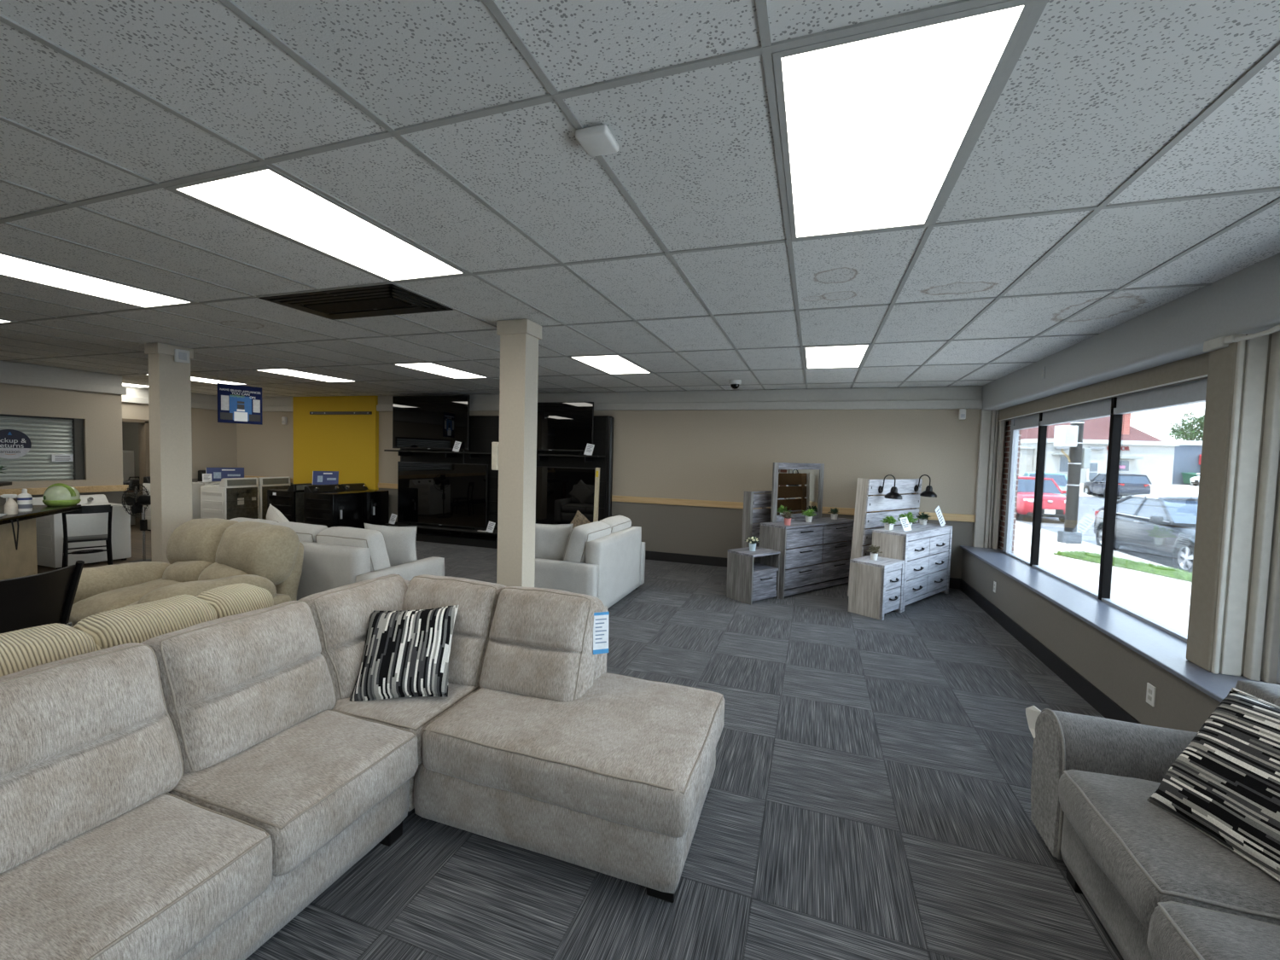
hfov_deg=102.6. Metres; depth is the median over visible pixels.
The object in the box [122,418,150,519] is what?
door frame
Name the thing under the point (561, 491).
television
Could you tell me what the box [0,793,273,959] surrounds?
seat cushion
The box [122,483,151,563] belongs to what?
pedestal fan
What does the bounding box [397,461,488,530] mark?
television
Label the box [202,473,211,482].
price card
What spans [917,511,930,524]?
potted plant
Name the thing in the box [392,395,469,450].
television
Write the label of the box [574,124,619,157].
smoke detector
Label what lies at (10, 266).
recessed light
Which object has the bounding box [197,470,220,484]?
washing machine
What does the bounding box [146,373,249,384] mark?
recessed light
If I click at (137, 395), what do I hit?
trim
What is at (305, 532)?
cushion
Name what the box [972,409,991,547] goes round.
trim
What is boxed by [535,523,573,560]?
throw pillow
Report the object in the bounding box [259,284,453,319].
ceiling vent
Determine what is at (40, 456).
roller shutter
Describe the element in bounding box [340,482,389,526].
dryer
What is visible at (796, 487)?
dresser mirror
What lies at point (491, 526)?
price card
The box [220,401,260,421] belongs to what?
picture
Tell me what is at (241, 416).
picture
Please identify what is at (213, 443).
wall
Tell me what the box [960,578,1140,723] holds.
baseboard
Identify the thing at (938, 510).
price card
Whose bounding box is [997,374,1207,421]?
trim
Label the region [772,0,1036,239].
recessed light
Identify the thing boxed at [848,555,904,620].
nightstand
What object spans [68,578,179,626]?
seat cushion
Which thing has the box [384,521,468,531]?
shelf
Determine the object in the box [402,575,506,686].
cushion
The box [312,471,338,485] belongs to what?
sign
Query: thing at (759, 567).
shelf
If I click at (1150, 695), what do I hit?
wall outlet
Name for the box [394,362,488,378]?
recessed light
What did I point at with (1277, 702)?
cushion
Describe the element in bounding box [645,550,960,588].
baseboard
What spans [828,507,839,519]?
potted plant
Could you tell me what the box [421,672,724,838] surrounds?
seat cushion
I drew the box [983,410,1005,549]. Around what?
trim
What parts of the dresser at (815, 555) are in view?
panel, drawer, drawer, drawer, rail, drawer, drawer, drawer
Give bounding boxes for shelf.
[384,449,454,453]
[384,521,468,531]
[454,451,491,453]
[458,528,497,535]
[536,453,605,457]
[753,562,778,573]
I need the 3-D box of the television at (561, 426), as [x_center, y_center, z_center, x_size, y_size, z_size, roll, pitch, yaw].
[-1.496,-0.871,8.637,1.540,0.872,0.170,2,3,19]
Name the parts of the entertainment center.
slat panel, slat panel, slat panel, panel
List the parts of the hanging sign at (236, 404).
panel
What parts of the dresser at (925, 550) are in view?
panel, post, drawer, drawer, drawer, rail, rail, drawer, drawer, drawer, post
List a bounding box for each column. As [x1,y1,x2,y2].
[144,342,193,562]
[496,319,541,587]
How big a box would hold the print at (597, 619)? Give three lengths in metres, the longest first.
0.126 x 0.060 x 0.002 m
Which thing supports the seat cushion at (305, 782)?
on the sectional sofa at (183, 794)
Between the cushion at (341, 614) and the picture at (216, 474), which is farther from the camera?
the picture at (216, 474)
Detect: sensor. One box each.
[281,416,287,424]
[958,408,965,419]
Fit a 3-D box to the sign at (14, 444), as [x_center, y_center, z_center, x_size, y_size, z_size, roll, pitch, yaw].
[-8.730,-0.499,7.100,0.012,0.410,0.410,2,3,19]
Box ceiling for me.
[0,0,1279,397]
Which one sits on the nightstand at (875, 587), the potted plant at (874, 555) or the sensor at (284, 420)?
the potted plant at (874, 555)
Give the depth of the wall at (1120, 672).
3.65 m
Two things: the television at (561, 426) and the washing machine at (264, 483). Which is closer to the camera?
the television at (561, 426)
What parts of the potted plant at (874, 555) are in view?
pot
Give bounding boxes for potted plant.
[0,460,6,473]
[744,535,759,551]
[779,510,794,525]
[801,508,815,522]
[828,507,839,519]
[866,544,882,560]
[879,516,896,529]
[897,512,919,527]
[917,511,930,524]
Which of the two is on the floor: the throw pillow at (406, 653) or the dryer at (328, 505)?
the dryer at (328, 505)
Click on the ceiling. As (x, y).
(1096, 89)
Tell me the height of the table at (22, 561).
0.950 m
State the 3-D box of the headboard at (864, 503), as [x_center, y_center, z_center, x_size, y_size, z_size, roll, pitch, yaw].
[3.267,0.727,6.795,1.360,1.510,0.228,0,3,-37]
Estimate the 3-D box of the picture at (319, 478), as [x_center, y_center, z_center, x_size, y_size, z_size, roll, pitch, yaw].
[-5.927,-0.019,9.696,0.302,0.121,0.004,0,-13,-23]
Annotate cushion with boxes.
[0,623,94,676]
[0,643,183,874]
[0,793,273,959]
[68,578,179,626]
[74,595,216,648]
[122,599,140,607]
[139,599,335,773]
[161,560,211,582]
[166,517,238,564]
[169,709,418,876]
[192,582,273,619]
[197,563,247,579]
[215,521,299,586]
[231,517,278,524]
[273,521,327,541]
[299,574,407,698]
[315,526,389,571]
[332,681,480,764]
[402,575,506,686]
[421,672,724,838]
[480,585,604,702]
[562,521,610,563]
[599,515,631,532]
[1058,769,1279,931]
[1148,901,1279,959]
[1274,698,1279,707]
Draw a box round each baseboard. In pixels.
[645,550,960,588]
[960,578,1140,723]
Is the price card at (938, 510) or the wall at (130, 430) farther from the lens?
the wall at (130, 430)
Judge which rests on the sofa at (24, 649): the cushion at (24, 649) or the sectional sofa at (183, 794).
the cushion at (24, 649)
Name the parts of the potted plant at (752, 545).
pot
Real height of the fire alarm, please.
0.140 m
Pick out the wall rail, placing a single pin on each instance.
(311, 412)
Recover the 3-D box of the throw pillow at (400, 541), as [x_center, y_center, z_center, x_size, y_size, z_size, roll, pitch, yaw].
[-2.489,0.681,5.141,0.531,0.512,0.238,1,3,-4]
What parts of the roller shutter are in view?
guide rail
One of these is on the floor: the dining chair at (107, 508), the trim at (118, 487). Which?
the dining chair at (107, 508)
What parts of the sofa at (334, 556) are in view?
frame, arm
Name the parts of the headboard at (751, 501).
post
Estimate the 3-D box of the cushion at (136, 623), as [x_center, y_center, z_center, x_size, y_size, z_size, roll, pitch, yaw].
[-2.252,0.840,2.341,0.371,0.558,0.469,11,5,18]
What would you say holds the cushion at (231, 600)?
on the sofa at (24, 649)
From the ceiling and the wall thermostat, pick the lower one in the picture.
the wall thermostat
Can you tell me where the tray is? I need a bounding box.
[0,481,11,486]
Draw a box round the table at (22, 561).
[0,504,81,580]
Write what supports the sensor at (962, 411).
attached to the wall at (714, 455)
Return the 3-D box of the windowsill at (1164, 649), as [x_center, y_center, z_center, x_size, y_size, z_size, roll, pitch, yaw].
[2.737,1.128,1.459,0.470,0.028,11.650,2,3,19]
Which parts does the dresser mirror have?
frame rail, glass, frame rail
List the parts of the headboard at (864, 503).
panel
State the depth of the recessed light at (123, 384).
9.53 m
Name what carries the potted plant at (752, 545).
on the nightstand at (752, 576)
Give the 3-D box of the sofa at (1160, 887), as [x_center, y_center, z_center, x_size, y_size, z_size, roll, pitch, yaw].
[1.819,1.235,1.057,0.971,0.952,2.693,2,3,19]
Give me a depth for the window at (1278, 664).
2.66 m
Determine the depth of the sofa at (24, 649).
2.16 m
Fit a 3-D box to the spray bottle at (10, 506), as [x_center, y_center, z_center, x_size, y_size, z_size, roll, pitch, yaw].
[-6.401,0.245,5.199,0.121,0.205,0.091,1,3,-16]
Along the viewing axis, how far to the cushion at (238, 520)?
5.22 m
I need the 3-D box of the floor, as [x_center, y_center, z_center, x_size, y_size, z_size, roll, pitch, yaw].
[-5.399,1.410,4.039,17.700,0.060,12.050,2,3,19]
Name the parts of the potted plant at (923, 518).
pot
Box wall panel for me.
[292,395,378,489]
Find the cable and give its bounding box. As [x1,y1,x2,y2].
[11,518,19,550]
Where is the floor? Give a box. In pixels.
[37,517,1123,959]
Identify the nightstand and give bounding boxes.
[726,546,780,605]
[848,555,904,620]
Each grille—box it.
[178,351,186,360]
[303,296,412,313]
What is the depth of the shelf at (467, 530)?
9.15 m
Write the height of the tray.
0.035 m
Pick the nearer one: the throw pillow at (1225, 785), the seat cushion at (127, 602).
the throw pillow at (1225, 785)
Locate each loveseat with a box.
[68,517,302,628]
[534,515,645,608]
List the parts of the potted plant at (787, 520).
pot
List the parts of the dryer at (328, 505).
door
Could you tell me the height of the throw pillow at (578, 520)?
0.513 m
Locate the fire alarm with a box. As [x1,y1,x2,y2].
[174,349,189,363]
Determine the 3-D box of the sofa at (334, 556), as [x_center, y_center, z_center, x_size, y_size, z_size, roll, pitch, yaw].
[-3.294,0.896,5.284,2.324,0.964,0.973,2,3,19]
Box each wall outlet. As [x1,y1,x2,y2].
[993,581,996,593]
[1146,682,1156,707]
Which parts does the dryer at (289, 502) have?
panel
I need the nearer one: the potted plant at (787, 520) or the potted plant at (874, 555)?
the potted plant at (874, 555)
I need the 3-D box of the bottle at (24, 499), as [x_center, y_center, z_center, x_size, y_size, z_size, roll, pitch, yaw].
[-6.559,0.211,5.462,0.106,0.240,0.106,2,3,19]
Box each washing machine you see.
[142,476,204,530]
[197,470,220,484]
[200,477,258,519]
[257,476,290,519]
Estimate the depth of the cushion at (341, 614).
2.58 m
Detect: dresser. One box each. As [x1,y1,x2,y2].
[759,517,854,599]
[872,523,952,611]
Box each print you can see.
[17,504,32,508]
[55,456,70,460]
[595,618,606,643]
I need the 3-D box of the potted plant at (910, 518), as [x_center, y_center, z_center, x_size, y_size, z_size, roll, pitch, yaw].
[3.321,0.498,6.382,0.250,0.212,0.254,1,3,-1]
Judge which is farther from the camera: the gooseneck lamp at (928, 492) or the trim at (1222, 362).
the gooseneck lamp at (928, 492)
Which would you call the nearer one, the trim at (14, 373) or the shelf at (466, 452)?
the trim at (14, 373)
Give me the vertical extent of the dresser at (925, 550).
0.900 m
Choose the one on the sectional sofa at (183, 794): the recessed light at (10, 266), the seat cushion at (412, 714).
the seat cushion at (412, 714)
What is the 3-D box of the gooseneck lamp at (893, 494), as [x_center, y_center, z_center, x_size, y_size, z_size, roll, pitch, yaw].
[3.120,0.082,6.344,0.203,0.299,0.256,0,3,-29]
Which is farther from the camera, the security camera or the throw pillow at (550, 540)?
the security camera
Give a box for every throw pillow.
[266,503,288,522]
[349,605,458,700]
[363,523,417,566]
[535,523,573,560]
[570,510,590,528]
[1146,686,1279,881]
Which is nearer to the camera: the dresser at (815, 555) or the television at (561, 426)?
the dresser at (815, 555)
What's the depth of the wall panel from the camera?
10.50 m
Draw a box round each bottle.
[0,494,17,514]
[17,488,32,511]
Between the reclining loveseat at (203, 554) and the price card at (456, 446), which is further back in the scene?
the price card at (456, 446)
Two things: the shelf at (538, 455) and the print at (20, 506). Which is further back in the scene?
the shelf at (538, 455)
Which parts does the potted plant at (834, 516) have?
pot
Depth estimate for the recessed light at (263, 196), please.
2.41 m
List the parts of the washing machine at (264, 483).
panel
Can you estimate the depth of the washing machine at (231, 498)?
9.97 m
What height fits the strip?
1.200 m
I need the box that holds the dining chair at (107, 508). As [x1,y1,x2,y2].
[61,504,112,567]
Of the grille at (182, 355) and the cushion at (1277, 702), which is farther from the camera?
the grille at (182, 355)
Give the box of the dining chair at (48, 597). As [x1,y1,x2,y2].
[0,560,84,633]
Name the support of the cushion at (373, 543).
on the sofa at (334, 556)
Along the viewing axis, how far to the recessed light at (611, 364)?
5.98 m
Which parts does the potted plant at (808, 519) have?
pot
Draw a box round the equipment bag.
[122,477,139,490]
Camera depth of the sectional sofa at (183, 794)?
1.96 m
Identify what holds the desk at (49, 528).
on the floor
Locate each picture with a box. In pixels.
[213,471,240,478]
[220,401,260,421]
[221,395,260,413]
[233,408,247,421]
[317,476,336,482]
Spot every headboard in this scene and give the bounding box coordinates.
[741,490,771,547]
[847,477,922,595]
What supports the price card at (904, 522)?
on the dresser at (925, 550)
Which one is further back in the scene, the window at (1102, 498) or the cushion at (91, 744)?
the window at (1102, 498)
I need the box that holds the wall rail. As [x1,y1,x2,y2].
[309,411,372,414]
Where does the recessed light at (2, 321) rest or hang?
in the ceiling
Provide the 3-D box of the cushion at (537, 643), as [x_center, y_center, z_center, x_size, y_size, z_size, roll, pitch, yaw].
[-0.530,0.878,2.738,0.585,0.586,0.333,2,-18,19]
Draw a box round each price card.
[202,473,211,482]
[389,513,397,523]
[452,441,461,451]
[485,521,495,532]
[583,443,594,455]
[899,516,911,530]
[935,506,945,526]
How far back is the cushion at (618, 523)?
6.14 m
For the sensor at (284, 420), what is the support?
attached to the wall at (714, 455)
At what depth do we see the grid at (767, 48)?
2.10 m
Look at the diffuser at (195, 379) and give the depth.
8.58 m
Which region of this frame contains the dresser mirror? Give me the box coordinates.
[770,462,824,522]
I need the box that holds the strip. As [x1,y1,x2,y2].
[593,467,599,521]
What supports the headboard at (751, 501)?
on the floor
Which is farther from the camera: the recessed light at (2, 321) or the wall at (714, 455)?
the wall at (714, 455)
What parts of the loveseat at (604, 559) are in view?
arm, frame, arm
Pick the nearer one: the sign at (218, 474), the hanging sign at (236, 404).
the hanging sign at (236, 404)
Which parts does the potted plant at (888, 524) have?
pot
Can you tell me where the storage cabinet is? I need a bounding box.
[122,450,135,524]
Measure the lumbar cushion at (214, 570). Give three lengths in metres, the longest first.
0.506 x 0.383 x 0.336 m
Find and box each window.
[1003,378,1207,642]
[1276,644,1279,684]
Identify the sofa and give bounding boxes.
[0,573,724,959]
[0,582,273,676]
[231,517,444,600]
[1025,680,1279,959]
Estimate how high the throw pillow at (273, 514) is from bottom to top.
0.638 m
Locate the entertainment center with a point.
(484, 430)
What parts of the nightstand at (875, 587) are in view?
panel, post, rail, drawer, drawer, rail, post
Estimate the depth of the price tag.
2.67 m
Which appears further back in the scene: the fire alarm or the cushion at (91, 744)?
the fire alarm
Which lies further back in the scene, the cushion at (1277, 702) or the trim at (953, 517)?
the trim at (953, 517)
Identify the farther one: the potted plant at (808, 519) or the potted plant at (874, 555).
the potted plant at (808, 519)
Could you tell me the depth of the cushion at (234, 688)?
2.08 m
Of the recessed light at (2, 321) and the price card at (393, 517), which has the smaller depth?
the recessed light at (2, 321)
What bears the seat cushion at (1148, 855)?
on the sofa at (1160, 887)
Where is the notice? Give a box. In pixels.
[51,453,73,461]
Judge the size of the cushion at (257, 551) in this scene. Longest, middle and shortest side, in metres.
0.686 x 0.522 x 0.422 m
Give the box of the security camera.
[728,379,741,389]
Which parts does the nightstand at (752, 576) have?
panel, drawer, rail, rail, panel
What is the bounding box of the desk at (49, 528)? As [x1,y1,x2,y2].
[32,494,131,569]
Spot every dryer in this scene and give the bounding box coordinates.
[267,482,319,523]
[303,483,365,529]
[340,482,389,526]
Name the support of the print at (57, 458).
attached to the notice
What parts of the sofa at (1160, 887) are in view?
arm, frame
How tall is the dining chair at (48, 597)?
0.928 m
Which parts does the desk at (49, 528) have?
knob, lid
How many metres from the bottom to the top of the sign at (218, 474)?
0.296 m
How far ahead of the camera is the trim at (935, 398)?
7.79 m
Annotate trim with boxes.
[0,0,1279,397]
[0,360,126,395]
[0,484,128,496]
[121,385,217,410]
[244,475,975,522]
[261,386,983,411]
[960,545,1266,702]
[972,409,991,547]
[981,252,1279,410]
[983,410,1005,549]
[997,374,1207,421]
[998,352,1209,421]
[1186,333,1271,675]
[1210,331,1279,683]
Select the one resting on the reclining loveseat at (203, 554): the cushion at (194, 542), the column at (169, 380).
the cushion at (194, 542)
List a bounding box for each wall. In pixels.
[0,360,123,505]
[0,418,139,517]
[122,385,237,482]
[236,385,1006,578]
[961,549,1220,733]
[998,419,1011,550]
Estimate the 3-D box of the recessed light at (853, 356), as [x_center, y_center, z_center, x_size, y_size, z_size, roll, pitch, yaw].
[1.996,-1.255,5.266,0.584,0.008,1.193,2,3,19]
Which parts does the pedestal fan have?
blade, blade, motor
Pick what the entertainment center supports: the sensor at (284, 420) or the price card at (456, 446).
the price card at (456, 446)
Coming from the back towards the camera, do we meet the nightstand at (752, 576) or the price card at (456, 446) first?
the price card at (456, 446)
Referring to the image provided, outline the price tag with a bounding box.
[593,611,608,654]
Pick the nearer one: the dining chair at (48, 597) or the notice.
the dining chair at (48, 597)
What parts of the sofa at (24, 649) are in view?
panel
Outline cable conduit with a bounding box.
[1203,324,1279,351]
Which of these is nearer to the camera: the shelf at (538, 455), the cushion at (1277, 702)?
the cushion at (1277, 702)
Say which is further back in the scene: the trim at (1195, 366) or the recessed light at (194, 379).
the recessed light at (194, 379)
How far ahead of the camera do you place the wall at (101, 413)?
7.81 m
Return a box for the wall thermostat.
[491,442,499,470]
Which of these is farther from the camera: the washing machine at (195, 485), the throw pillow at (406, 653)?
the washing machine at (195, 485)
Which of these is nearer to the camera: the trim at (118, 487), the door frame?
the trim at (118, 487)
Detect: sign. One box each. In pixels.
[0,429,31,459]
[205,467,244,481]
[217,372,262,424]
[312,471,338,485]
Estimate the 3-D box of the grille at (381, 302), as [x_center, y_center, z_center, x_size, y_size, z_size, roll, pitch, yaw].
[-2.066,-1.279,3.741,0.819,0.016,0.189,2,3,19]
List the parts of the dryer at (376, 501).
door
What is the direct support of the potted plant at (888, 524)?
on the dresser at (925, 550)
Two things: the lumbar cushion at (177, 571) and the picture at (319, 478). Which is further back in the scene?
the picture at (319, 478)
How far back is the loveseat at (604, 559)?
5.38 m
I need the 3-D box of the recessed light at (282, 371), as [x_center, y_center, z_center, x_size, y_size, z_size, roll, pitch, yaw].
[-4.924,-1.550,7.620,0.584,0.008,1.193,2,3,19]
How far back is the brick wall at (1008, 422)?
6.77 m
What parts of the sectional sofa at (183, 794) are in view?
frame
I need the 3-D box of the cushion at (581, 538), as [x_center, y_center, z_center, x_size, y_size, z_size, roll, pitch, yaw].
[-0.576,0.730,5.640,0.286,0.507,0.685,19,8,17]
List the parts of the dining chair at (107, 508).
leg, leg, seat, rail, leg, leg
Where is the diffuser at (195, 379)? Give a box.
[190,377,241,384]
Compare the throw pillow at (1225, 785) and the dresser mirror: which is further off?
the dresser mirror
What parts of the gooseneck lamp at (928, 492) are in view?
wall plate, arm, lamp shade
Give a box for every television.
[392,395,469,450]
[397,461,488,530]
[535,465,595,524]
[536,401,593,454]
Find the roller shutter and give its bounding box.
[0,413,84,481]
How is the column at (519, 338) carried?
on the floor
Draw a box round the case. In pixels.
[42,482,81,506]
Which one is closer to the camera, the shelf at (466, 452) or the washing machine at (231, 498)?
the shelf at (466, 452)
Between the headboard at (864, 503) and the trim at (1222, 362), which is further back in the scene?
the headboard at (864, 503)
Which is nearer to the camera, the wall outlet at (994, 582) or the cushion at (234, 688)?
the cushion at (234, 688)
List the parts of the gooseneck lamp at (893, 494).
wall plate, arm, lamp shade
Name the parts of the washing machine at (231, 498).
panel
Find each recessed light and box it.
[0,252,194,308]
[0,319,16,324]
[122,383,148,387]
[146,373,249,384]
[166,164,468,282]
[253,368,355,382]
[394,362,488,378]
[569,354,651,374]
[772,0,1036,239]
[802,344,871,368]
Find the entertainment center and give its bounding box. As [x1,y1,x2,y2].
[384,415,614,548]
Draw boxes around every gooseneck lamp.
[878,474,902,499]
[913,474,936,497]
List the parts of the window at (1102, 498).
pane, pane, pane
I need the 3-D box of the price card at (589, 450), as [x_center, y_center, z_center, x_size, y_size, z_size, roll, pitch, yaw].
[-0.825,-0.494,8.337,0.169,0.205,0.049,3,3,21]
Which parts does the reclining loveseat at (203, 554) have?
arm, arm, arm panel, panel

